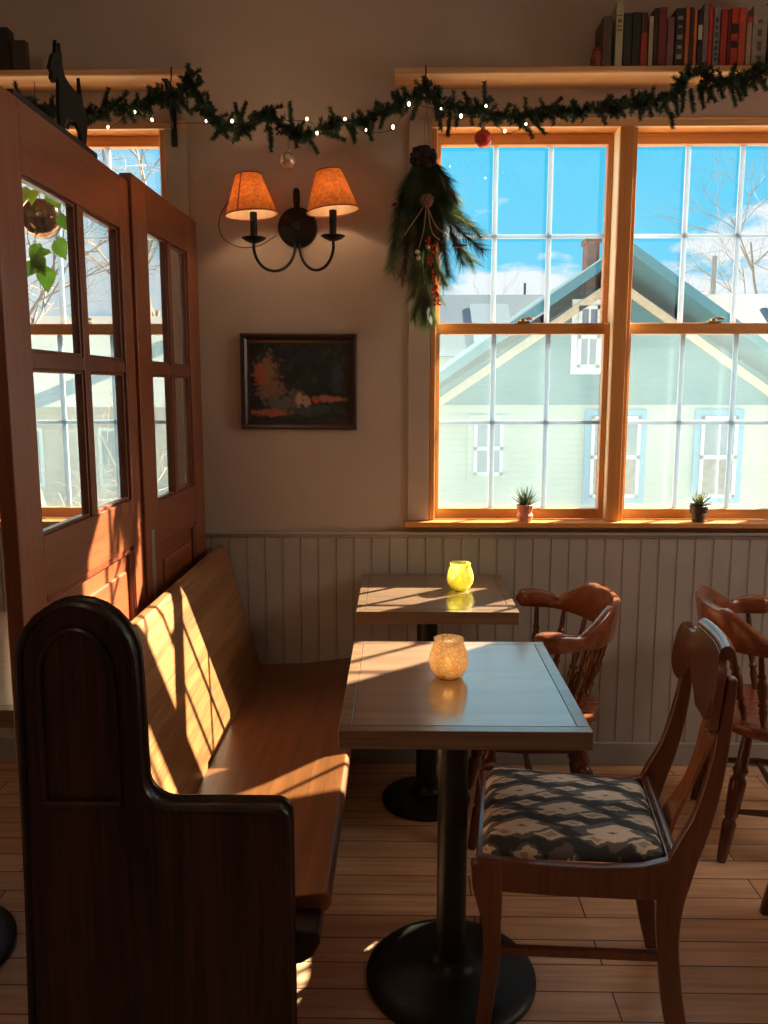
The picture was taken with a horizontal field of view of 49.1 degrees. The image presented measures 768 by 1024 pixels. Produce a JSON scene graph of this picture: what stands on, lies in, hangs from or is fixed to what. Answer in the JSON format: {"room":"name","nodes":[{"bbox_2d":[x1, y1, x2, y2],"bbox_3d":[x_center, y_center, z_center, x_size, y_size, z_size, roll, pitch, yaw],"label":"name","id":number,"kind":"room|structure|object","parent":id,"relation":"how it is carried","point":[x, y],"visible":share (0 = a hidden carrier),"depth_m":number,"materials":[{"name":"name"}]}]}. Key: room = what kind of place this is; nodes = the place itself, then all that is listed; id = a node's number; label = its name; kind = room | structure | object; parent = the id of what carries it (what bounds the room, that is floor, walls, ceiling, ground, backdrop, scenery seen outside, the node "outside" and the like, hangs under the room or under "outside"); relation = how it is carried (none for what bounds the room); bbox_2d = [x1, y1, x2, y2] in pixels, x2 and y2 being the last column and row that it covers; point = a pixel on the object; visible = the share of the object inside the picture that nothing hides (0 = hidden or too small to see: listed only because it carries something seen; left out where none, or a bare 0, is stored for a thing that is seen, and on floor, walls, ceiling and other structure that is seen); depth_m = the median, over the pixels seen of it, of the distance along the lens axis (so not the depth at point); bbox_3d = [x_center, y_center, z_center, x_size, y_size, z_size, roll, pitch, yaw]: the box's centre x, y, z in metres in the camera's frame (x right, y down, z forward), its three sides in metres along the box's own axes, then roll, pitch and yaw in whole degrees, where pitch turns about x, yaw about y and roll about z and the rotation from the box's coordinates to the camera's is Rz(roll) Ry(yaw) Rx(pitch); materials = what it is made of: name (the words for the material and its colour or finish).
{"room":"cafe","nodes":[
{"label":"cafe","id":0,"kind":"room"},
{"bbox_2d":[119,173,206,606],"bbox_3d":[-0.694,0.025,2.788,0.038,2.030,0.698,0,8,2],"label":"glazed door","id":1,"kind":"structure","parent":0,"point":[173,521],"depth_m":2.68,"materials":[{"name":"brown wood"}]},
{"bbox_2d":[0,0,767,531],"bbox_3d":[-0.094,-0.494,3.149,5.700,2.950,0.150,0,8,1],"label":"wall","id":2,"kind":"structure","parent":0,"point":[343,55],"depth_m":2.96,"materials":[{"name":"paint"}]},
{"bbox_2d":[0,517,70,526],"bbox_3d":[-1.106,0.038,3.169,0.850,0.021,0.102,0,8,1],"label":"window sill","id":3,"kind":"structure","parent":2,"relation":"attached to","point":[46,521],"depth_m":3.14,"materials":[{"name":"brown wood"}]},
{"bbox_2d":[25,130,165,516],"bbox_3d":[-1.109,-0.672,3.139,0.676,1.434,0.152,0,8,1],"label":"window","id":4,"kind":"structure","parent":2,"relation":"in","point":[107,140],"depth_m":3.11,"materials":[{"name":"brown wood"}]},
{"bbox_2d":[0,69,193,146],"bbox_3d":[-1.178,-1.381,2.886,1.037,0.213,0.147,0,8,1],"label":"wall shelf","id":5,"kind":"object","parent":2,"relation":"attached to","point":[90,79],"visible":0.7,"depth_m":2.83,"materials":[{"name":"brown wood"}]},
{"bbox_2d":[0,27,13,69],"bbox_3d":[-1.284,-1.548,2.826,0.063,0.135,0.050,0,8,1],"label":"book","id":6,"kind":"object","parent":5,"relation":"on","point":[6,35],"visible":0.79,"depth_m":2.80,"materials":[{"name":"black paper"}]},
{"bbox_2d":[11,40,29,69],"bbox_3d":[-1.218,-1.527,2.818,0.046,0.094,0.030,0,8,1],"label":"book","id":7,"kind":"object","parent":5,"relation":"on","point":[20,48],"visible":0.84,"depth_m":2.80,"materials":[{"name":"brown paper"}]},
{"bbox_2d":[22,82,66,292],"bbox_3d":[-1.167,-1.100,2.851,0.145,0.712,0.245,-4,9,-23],"label":"hanging planter","id":8,"kind":"object","parent":5,"relation":"hanging from","point":[43,218],"visible":0.91,"depth_m":2.82,"materials":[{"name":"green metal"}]},
{"bbox_2d":[56,121,187,129],"bbox_3d":[-1.111,-1.358,2.954,0.840,0.027,0.016,0,8,1],"label":"trim","id":9,"kind":"structure","parent":2,"relation":"attached to","point":[141,125],"depth_m":2.94,"materials":[{"name":"brown wood"}]},
{"bbox_2d":[164,129,189,486],"bbox_3d":[-0.733,-0.671,3.052,0.080,1.414,0.012,0,8,1],"label":"trim","id":10,"kind":"structure","parent":2,"relation":"attached to","point":[176,158],"depth_m":2.98,"materials":[{"name":"paint"}]},
{"bbox_2d":[218,167,359,272],"bbox_3d":[-0.337,-0.998,2.885,0.510,0.331,0.232,0,8,1],"label":"wall sconce","id":11,"kind":"object","parent":2,"relation":"attached to","point":[331,196],"visible":1,"depth_m":2.85,"materials":[{"name":"orange fabric"}]},
{"bbox_2d":[240,333,356,429],"bbox_3d":[-0.311,-0.475,3.067,0.424,0.346,0.024,1,8,1],"label":"framed painting","id":12,"kind":"object","parent":2,"relation":"attached to","point":[308,381],"visible":1,"depth_m":3.07,"materials":[{"name":"paint"}]},
{"bbox_2d":[0,536,767,742],"bbox_3d":[-0.112,0.489,3.212,5.628,0.808,0.013,0,8,1],"label":"wainscoting","id":13,"kind":"structure","parent":2,"relation":"attached to","point":[299,596],"depth_m":3.17,"materials":[{"name":"paint"}]},
{"bbox_2d":[0,738,767,766],"bbox_3d":[-0.096,0.932,3.273,5.660,0.093,0.024,0,8,1],"label":"baseboard","id":14,"kind":"structure","parent":2,"relation":"attached to","point":[603,753],"depth_m":3.25,"materials":[{"name":"paint"}]},
{"bbox_2d":[0,530,767,538],"bbox_3d":[-0.096,0.083,3.144,5.660,0.024,0.030,0,8,1],"label":"trim","id":15,"kind":"structure","parent":2,"relation":"attached to","point":[209,533],"depth_m":3.13,"materials":[{"name":"paint"}]},
{"bbox_2d":[408,120,431,519],"bbox_3d":[0.127,-0.669,3.037,0.078,1.414,0.012,0,8,1],"label":"trim","id":16,"kind":"structure","parent":2,"relation":"attached to","point":[418,346],"depth_m":3.07,"materials":[{"name":"paint"}]},
{"bbox_2d":[381,112,491,337],"bbox_3d":[0.187,-1.002,2.905,0.410,0.807,0.156,-1,9,-8],"label":"swag","id":17,"kind":"object","parent":2,"relation":"hanging from","point":[429,185],"visible":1,"depth_m":2.90,"materials":[{"name":"plant"}]},
{"bbox_2d":[429,128,619,519],"bbox_3d":[0.510,-0.668,3.111,0.682,1.434,0.152,0,8,1],"label":"window","id":18,"kind":"structure","parent":2,"relation":"in","point":[608,138],"depth_m":3.09,"materials":[{"name":"brown wood"}]},
{"bbox_2d":[395,65,767,88],"bbox_3d":[0.875,-1.376,2.850,1.676,0.213,0.147,0,8,1],"label":"wall shelf","id":19,"kind":"object","parent":2,"relation":"attached to","point":[523,77],"visible":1,"depth_m":2.81,"materials":[{"name":"brown wood"}]},
{"bbox_2d":[8,57,767,155],"bbox_3d":[0.062,-1.337,2.771,2.632,0.325,0.144,0,8,1],"label":"pine garland","id":20,"kind":"object","parent":19,"relation":"hanging from","point":[740,81],"visible":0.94,"depth_m":2.76,"materials":[{"name":"green plant"}]},
{"bbox_2d":[107,111,168,128],"bbox_3d":[-0.807,-1.288,2.769,0.202,0.052,0.031,0,8,1],"label":"fairy lights","id":21,"kind":"object","parent":20,"relation":"attached to","point":[134,111],"depth_m":2.78},
{"bbox_2d":[280,149,295,169],"bbox_3d":[-0.317,-1.183,2.767,0.054,0.104,0.054,5,10,29],"label":"bauble","id":22,"kind":"object","parent":20,"relation":"hanging from","point":[287,159],"visible":1,"depth_m":2.75,"materials":[{"name":"silver metal"}]},
{"bbox_2d":[277,117,314,126],"bbox_3d":[-0.288,-1.277,2.762,0.121,0.028,0.031,0,8,1],"label":"fairy lights","id":23,"kind":"object","parent":20,"relation":"attached to","point":[306,117],"depth_m":2.77},
{"bbox_2d":[371,113,402,132],"bbox_3d":[0.010,-1.272,2.757,0.101,0.058,0.031,0,8,1],"label":"fairy lights","id":24,"kind":"object","parent":20,"relation":"attached to","point":[393,127],"depth_m":2.77},
{"bbox_2d":[474,127,491,148],"bbox_3d":[0.324,-1.245,2.747,0.058,0.106,0.060,0,8,1],"label":"bauble","id":25,"kind":"object","parent":20,"relation":"hanging from","point":[482,139],"visible":1,"depth_m":2.73,"materials":[{"name":"red glass"}]},
{"bbox_2d":[497,123,526,133],"bbox_3d":[0.417,-1.252,2.753,0.094,0.031,0.031,0,8,1],"label":"fairy lights","id":26,"kind":"object","parent":20,"relation":"attached to","point":[504,131],"depth_m":2.77},
{"bbox_2d":[590,47,601,65],"bbox_3d":[0.710,-1.507,2.797,0.048,0.062,0.048,0,8,1],"label":"pot","id":27,"kind":"object","parent":19,"relation":"on","point":[596,57],"visible":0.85,"depth_m":2.78,"materials":[{"name":"red ceramic"}]},
{"bbox_2d":[595,16,611,65],"bbox_3d":[0.736,-1.558,2.824,0.028,0.155,0.120,0,8,1],"label":"book","id":28,"kind":"object","parent":19,"relation":"on","point":[603,34],"visible":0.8,"depth_m":2.77,"materials":[{"name":"brown paper"}]},
{"bbox_2d":[610,2,623,65],"bbox_3d":[0.775,-1.579,2.820,0.023,0.197,0.121,0,8,1],"label":"book","id":29,"kind":"object","parent":19,"relation":"on","point":[617,14],"visible":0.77,"depth_m":2.77,"materials":[{"name":"beige paper"}]},
{"bbox_2d":[622,13,632,65],"bbox_3d":[0.803,-1.562,2.822,0.026,0.163,0.120,0,8,1],"label":"book","id":30,"kind":"object","parent":19,"relation":"on","point":[628,17],"visible":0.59,"depth_m":2.76,"materials":[{"name":"black paper"}]},
{"bbox_2d":[631,12,640,65],"bbox_3d":[0.831,-1.564,2.822,0.026,0.166,0.120,0,8,1],"label":"book","id":31,"kind":"object","parent":19,"relation":"on","point":[636,22],"visible":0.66,"depth_m":2.76,"materials":[{"name":"black paper"}]},
{"bbox_2d":[639,12,648,65],"bbox_3d":[0.857,-1.563,2.821,0.020,0.166,0.121,0,8,1],"label":"book","id":32,"kind":"object","parent":19,"relation":"on","point":[644,15],"visible":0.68,"depth_m":2.76,"materials":[{"name":"red paper"}]},
{"bbox_2d":[646,16,653,65],"bbox_3d":[0.879,-1.557,2.822,0.014,0.154,0.120,0,8,1],"label":"book","id":33,"kind":"object","parent":19,"relation":"on","point":[651,18],"visible":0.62,"depth_m":2.77,"materials":[{"name":"beige paper"}]},
{"bbox_2d":[649,8,658,65],"bbox_3d":[0.894,-1.569,2.820,0.012,0.178,0.120,0,8,1],"label":"book","id":34,"kind":"object","parent":19,"relation":"on","point":[655,13],"visible":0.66,"depth_m":2.76,"materials":[{"name":"brown paper"}]},
{"bbox_2d":[656,7,667,65],"bbox_3d":[0.916,-1.571,2.819,0.026,0.181,0.120,0,8,1],"label":"book","id":35,"kind":"object","parent":19,"relation":"on","point":[662,18],"visible":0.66,"depth_m":2.76,"materials":[{"name":"red paper"}]},
{"bbox_2d":[665,17,674,65],"bbox_3d":[0.943,-1.556,2.821,0.022,0.150,0.120,0,8,1],"label":"book","id":36,"kind":"object","parent":19,"relation":"on","point":[670,20],"visible":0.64,"depth_m":2.76,"materials":[{"name":"brown paper"}]},
{"bbox_2d":[671,8,684,64],"bbox_3d":[0.973,-1.569,2.818,0.029,0.177,0.121,0,8,1],"label":"book","id":37,"kind":"object","parent":19,"relation":"on","point":[679,13],"visible":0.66,"depth_m":2.76,"materials":[{"name":"black paper"}]},
{"bbox_2d":[683,6,690,64],"bbox_3d":[0.997,-1.572,2.817,0.013,0.183,0.120,0,8,1],"label":"book","id":38,"kind":"object","parent":19,"relation":"on","point":[687,9],"visible":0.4,"depth_m":2.76,"materials":[{"name":"orange paper"}]},
{"bbox_2d":[688,7,693,64],"bbox_3d":[1.010,-1.570,2.817,0.009,0.180,0.120,0,8,1],"label":"book","id":39,"kind":"object","parent":19,"relation":"on","point":[692,8],"visible":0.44,"depth_m":2.76,"materials":[{"name":"brown paper"}]},
{"bbox_2d":[691,9,697,64],"bbox_3d":[1.023,-1.567,2.818,0.010,0.174,0.120,0,8,1],"label":"book","id":40,"kind":"object","parent":19,"relation":"on","point":[695,10],"visible":0.38,"depth_m":2.76,"materials":[{"name":"paper"}]},
{"bbox_2d":[695,9,703,64],"bbox_3d":[1.039,-1.567,2.817,0.014,0.174,0.121,0,8,1],"label":"book","id":41,"kind":"object","parent":19,"relation":"on","point":[700,11],"visible":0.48,"depth_m":2.76,"materials":[{"name":"black paper"}]},
{"bbox_2d":[701,3,709,62],"bbox_3d":[1.057,-1.576,2.816,0.016,0.192,0.120,0,8,1],"label":"book","id":42,"kind":"object","parent":19,"relation":"on","point":[706,6],"visible":0.34,"depth_m":2.76,"materials":[{"name":"grey paper"}]},
{"bbox_2d":[707,3,713,64],"bbox_3d":[1.073,-1.576,2.816,0.012,0.192,0.120,0,8,1],"label":"book","id":43,"kind":"object","parent":19,"relation":"on","point":[711,10],"visible":0.35,"depth_m":2.76,"materials":[{"name":"red paper"}]},
{"bbox_2d":[711,7,720,64],"bbox_3d":[1.092,-1.569,2.816,0.021,0.179,0.121,0,8,1],"label":"book","id":44,"kind":"object","parent":19,"relation":"on","point":[717,10],"visible":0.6,"depth_m":2.76,"materials":[{"name":"grey paper"}]},
{"bbox_2d":[718,9,727,64],"bbox_3d":[1.116,-1.566,2.816,0.020,0.173,0.120,0,8,1],"label":"book","id":45,"kind":"object","parent":19,"relation":"on","point":[724,12],"visible":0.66,"depth_m":2.76,"materials":[{"name":"paper"}]},
{"bbox_2d":[725,9,731,64],"bbox_3d":[1.133,-1.566,2.816,0.008,0.173,0.120,0,8,1],"label":"book","id":46,"kind":"object","parent":19,"relation":"on","point":[729,10],"visible":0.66,"depth_m":2.76,"materials":[{"name":"paper"}]},
{"bbox_2d":[728,7,739,64],"bbox_3d":[1.151,-1.569,2.815,0.023,0.179,0.121,0,8,1],"label":"book","id":47,"kind":"object","parent":19,"relation":"on","point":[735,10],"visible":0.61,"depth_m":2.76,"materials":[{"name":"red paper"}]},
{"bbox_2d":[736,7,746,64],"bbox_3d":[1.176,-1.569,2.815,0.021,0.179,0.120,0,8,1],"label":"book","id":48,"kind":"object","parent":19,"relation":"on","point":[743,10],"visible":0.49,"depth_m":2.76,"materials":[{"name":"red paper"}]},
{"bbox_2d":[744,16,752,64],"bbox_3d":[1.199,-1.555,2.816,0.016,0.151,0.121,0,8,1],"label":"book","id":49,"kind":"object","parent":19,"relation":"on","point":[749,19],"visible":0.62,"depth_m":2.76,"materials":[{"name":"beige paper"}]},
{"bbox_2d":[747,5,767,64],"bbox_3d":[1.233,-1.572,2.813,0.047,0.184,0.121,0,8,1],"label":"book","id":50,"kind":"object","parent":19,"relation":"on","point":[759,13],"visible":0.53,"depth_m":2.75,"materials":[{"name":"beige paper"}]},
{"bbox_2d":[765,4,767,62],"bbox_3d":[1.274,-1.577,2.812,0.029,0.196,0.120,0,8,1],"label":"book","id":51,"kind":"object","parent":19,"relation":"on","point":[766,56],"visible":0.05,"depth_m":2.76,"materials":[{"name":"brown paper"}]},
{"bbox_2d":[404,518,767,528],"bbox_3d":[0.844,0.043,3.135,1.540,0.021,0.102,0,8,1],"label":"window sill","id":52,"kind":"structure","parent":2,"relation":"attached to","point":[438,522],"depth_m":3.09,"materials":[{"name":"brown wood"}]},
{"bbox_2d":[509,486,540,521],"bbox_3d":[0.521,-0.037,3.115,0.130,0.143,0.107,7,11,39],"label":"potted succulent","id":53,"kind":"object","parent":52,"relation":"on","point":[525,508],"visible":1,"depth_m":3.09,"materials":[{"name":"orange ceramic"}]},
{"bbox_2d":[516,504,532,521],"bbox_3d":[0.522,0.003,3.114,0.062,0.064,0.059,0,8,1],"label":"pot","id":54,"kind":"object","parent":53,"relation":"attached to","point":[524,514],"depth_m":3.09,"materials":[{"name":"orange ceramic"}]},
{"bbox_2d":[684,490,715,522],"bbox_3d":[1.166,-0.027,3.105,0.123,0.124,0.117,-8,12,-43],"label":"potted succulent","id":55,"kind":"object","parent":52,"relation":"on","point":[698,509],"visible":1,"depth_m":3.08,"materials":[{"name":"black ceramic"}]},
{"bbox_2d":[689,505,707,522],"bbox_3d":[1.162,0.005,3.103,0.066,0.062,0.066,0,8,1],"label":"pot","id":56,"kind":"object","parent":55,"relation":"attached to","point":[698,512],"depth_m":3.08,"materials":[{"name":"black ceramic"}]},
{"bbox_2d":[432,116,767,128],"bbox_3d":[0.890,-1.353,2.917,1.448,0.029,0.022,0,8,1],"label":"trim","id":57,"kind":"structure","parent":2,"relation":"attached to","point":[732,121],"depth_m":2.91,"materials":[{"name":"brown wood"}]},
{"bbox_2d":[605,126,634,520],"bbox_3d":[0.848,-0.667,3.096,0.049,1.395,0.170,0,8,1],"label":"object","id":58,"kind":"structure","parent":2,"relation":"attached to","point":[627,133],"depth_m":3.01,"materials":[{"name":"brown wood"}]},
{"bbox_2d":[619,127,767,520],"bbox_3d":[1.205,-0.666,3.099,0.669,1.434,0.152,0,8,1],"label":"window","id":59,"kind":"structure","parent":2,"relation":"in","point":[688,137],"depth_m":3.08,"materials":[{"name":"brown wood"}]},
{"bbox_2d":[0,761,767,1023],"bbox_3d":[-0.145,1.441,0.505,5.900,0.100,5.970,0,8,1],"label":"floor","id":60,"kind":"structure","parent":0,"point":[385,881],"depth_m":2.30,"materials":[{"name":"brown wood"}]},
{"bbox_2d":[0,611,16,965],"bbox_3d":[-1.173,0.744,2.281,0.820,0.757,0.808,0,8,1],"label":"pedestal table","id":61,"kind":"object","parent":60,"relation":"on","point":[8,926],"visible":0.27,"depth_m":2.17,"materials":[{"name":"brown wood"}]},
{"bbox_2d":[0,85,145,813],"bbox_3d":[-0.723,0.147,2.051,0.034,2.006,0.788,0,8,1],"label":"glazed door","id":62,"kind":"structure","parent":60,"relation":"on","point":[97,552],"depth_m":1.86,"materials":[{"name":"brown wood"}]},
{"bbox_2d":[6,40,97,157],"bbox_3d":[-0.724,-0.934,1.835,0.026,0.202,0.460,0,8,1],"label":"figurine","id":63,"kind":"object","parent":62,"relation":"on","point":[69,102],"visible":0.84,"depth_m":1.89,"materials":[{"name":"metal"}]},
{"bbox_2d":[14,545,350,1023],"bbox_3d":[-0.389,0.570,2.378,0.587,1.073,1.648,0,8,1],"label":"pew","id":64,"kind":"object","parent":60,"relation":"on","point":[182,793],"visible":0.98,"depth_m":1.59,"materials":[{"name":"brown wood"}]},
{"bbox_2d":[356,574,518,821],"bbox_3d":[0.172,0.646,2.937,0.509,0.757,0.535,0,8,1],"label":"pedestal table","id":65,"kind":"object","parent":60,"relation":"on","point":[427,601],"visible":0.83,"depth_m":2.85,"materials":[{"name":"brown wood"}]},
{"bbox_2d":[447,561,473,590],"bbox_3d":[0.264,0.221,2.905,0.093,0.094,0.093,0,8,1],"label":"candle jar","id":66,"kind":"object","parent":65,"relation":"on","point":[460,577],"visible":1,"depth_m":2.87,"materials":[{"name":"yellow glass"}]},
{"bbox_2d":[338,641,592,1023],"bbox_3d":[0.171,0.776,2.067,0.519,0.757,0.613,0,8,1],"label":"pedestal table","id":67,"kind":"object","parent":60,"relation":"on","point":[509,695],"visible":0.94,"depth_m":1.98,"materials":[{"name":"brown wood"}]},
{"bbox_2d":[429,634,467,679],"bbox_3d":[0.156,0.351,2.026,0.095,0.096,0.095,0,8,1],"label":"candle jar","id":68,"kind":"object","parent":67,"relation":"on","point":[448,659],"visible":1,"depth_m":1.99,"materials":[{"name":"orange glass"}]},
{"bbox_2d":[468,583,620,849],"bbox_3d":[0.520,0.653,2.796,0.483,0.791,0.606,1,8,4],"label":"chair","id":69,"kind":"object","parent":60,"relation":"on","point":[598,604],"visible":0.56,"depth_m":2.69,"materials":[{"name":"brown wood"}]},
{"bbox_2d":[470,618,737,1023],"bbox_3d":[0.492,0.713,1.982,0.553,0.915,0.487,1,9,8],"label":"chair","id":70,"kind":"object","parent":60,"relation":"on","point":[525,815],"visible":1,"depth_m":1.82,"materials":[{"name":"brown wood"}]},
{"bbox_2d":[690,586,767,863],"bbox_3d":[1.242,0.666,2.710,0.483,0.791,0.606,1,9,9],"label":"chair","id":71,"kind":"object","parent":60,"relation":"on","point":[750,721],"visible":0.62,"depth_m":2.58,"materials":[{"name":"brown wood"}]},
{"bbox_2d":[759,883,767,915],"bbox_3d":[1.227,0.760,2.078,0.483,0.791,0.606,0,8,1],"label":"chair","id":72,"kind":"object","parent":60,"relation":"on","point":[763,910],"visible":1,"depth_m":2.32,"materials":[{"name":"brown wood"}]},
{"label":"outside","id":73,"kind":"structure","parent":0,"visible":0},
{"bbox_3d":[5.817,-2.774,46.862,130.000,0.200,86.290,0,8,1],"label":"ground","id":74,"kind":"structure","parent":73,"visible":0},
{"bbox_2d":[22,149,159,315],"bbox_3d":[-12.364,-15.300,42.815,24.068,25.768,22.065,1,9,7],"label":"bare tree","id":75,"kind":"object","parent":74,"relation":"on","point":[152,312],"visible":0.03,"depth_m":42.55,"materials":[{"name":"grey plant"}]},
{"bbox_2d":[25,149,160,505],"bbox_3d":[-6.386,-2.801,13.094,7.536,9.789,11.146,-2,9,-16],"label":"bare tree","id":76,"kind":"object","parent":74,"relation":"on","point":[43,292],"visible":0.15,"depth_m":13.02,"materials":[{"name":"grey plant"}]},
{"bbox_2d":[30,316,167,505],"bbox_3d":[-8.769,-3.475,27.445,12.700,6.900,8.600,0,8,1],"label":"house","id":77,"kind":"structure","parent":74,"relation":"on","point":[46,385],"depth_m":24.16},
{"bbox_2d":[38,344,167,505],"bbox_3d":[-3.532,0.004,11.471,2.985,4.718,4.818,4,9,23],"label":"bare shrub","id":78,"kind":"object","parent":74,"relation":"on","point":[113,462],"visible":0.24,"depth_m":11.64,"materials":[{"name":"beige plant"}]},
{"bbox_2d":[473,268,529,294],"bbox_3d":[6.508,-7.719,43.361,6.308,10.612,8.231,-2,9,-13],"label":"bare tree","id":79,"kind":"object","parent":74,"relation":"on","point":[504,268],"visible":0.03,"depth_m":44.34,"materials":[{"name":"grey plant"}]},
{"bbox_2d":[438,238,767,507],"bbox_3d":[4.859,-2.850,22.039,12.000,7.253,10.600,0,8,1],"label":"neighbouring house","id":80,"kind":"structure","parent":74,"relation":"on","point":[575,360],"depth_m":17.79,"materials":[{"name":"green wood"}]},
{"bbox_2d":[440,294,767,365],"bbox_3d":[13.574,-4.517,32.457,30.000,7.485,8.000,0,8,1],"label":"house","id":81,"kind":"structure","parent":74,"relation":"on","point":[750,308],"depth_m":30.63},
{"bbox_2d":[636,147,767,293],"bbox_3d":[20.317,-11.462,42.975,12.536,18.130,13.768,-6,10,-36],"label":"bare tree","id":82,"kind":"object","parent":74,"relation":"on","point":[745,254],"visible":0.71,"depth_m":43.87,"materials":[{"name":"grey plant"}]},
{"bbox_2d":[710,256,717,293],"bbox_3d":[14.767,-6.558,38.199,0.320,9.834,0.304,0,8,1],"label":"utility pole","id":83,"kind":"object","parent":74,"relation":"on","point":[713,282],"visible":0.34,"depth_m":37.51,"materials":[{"name":"grey wood"}]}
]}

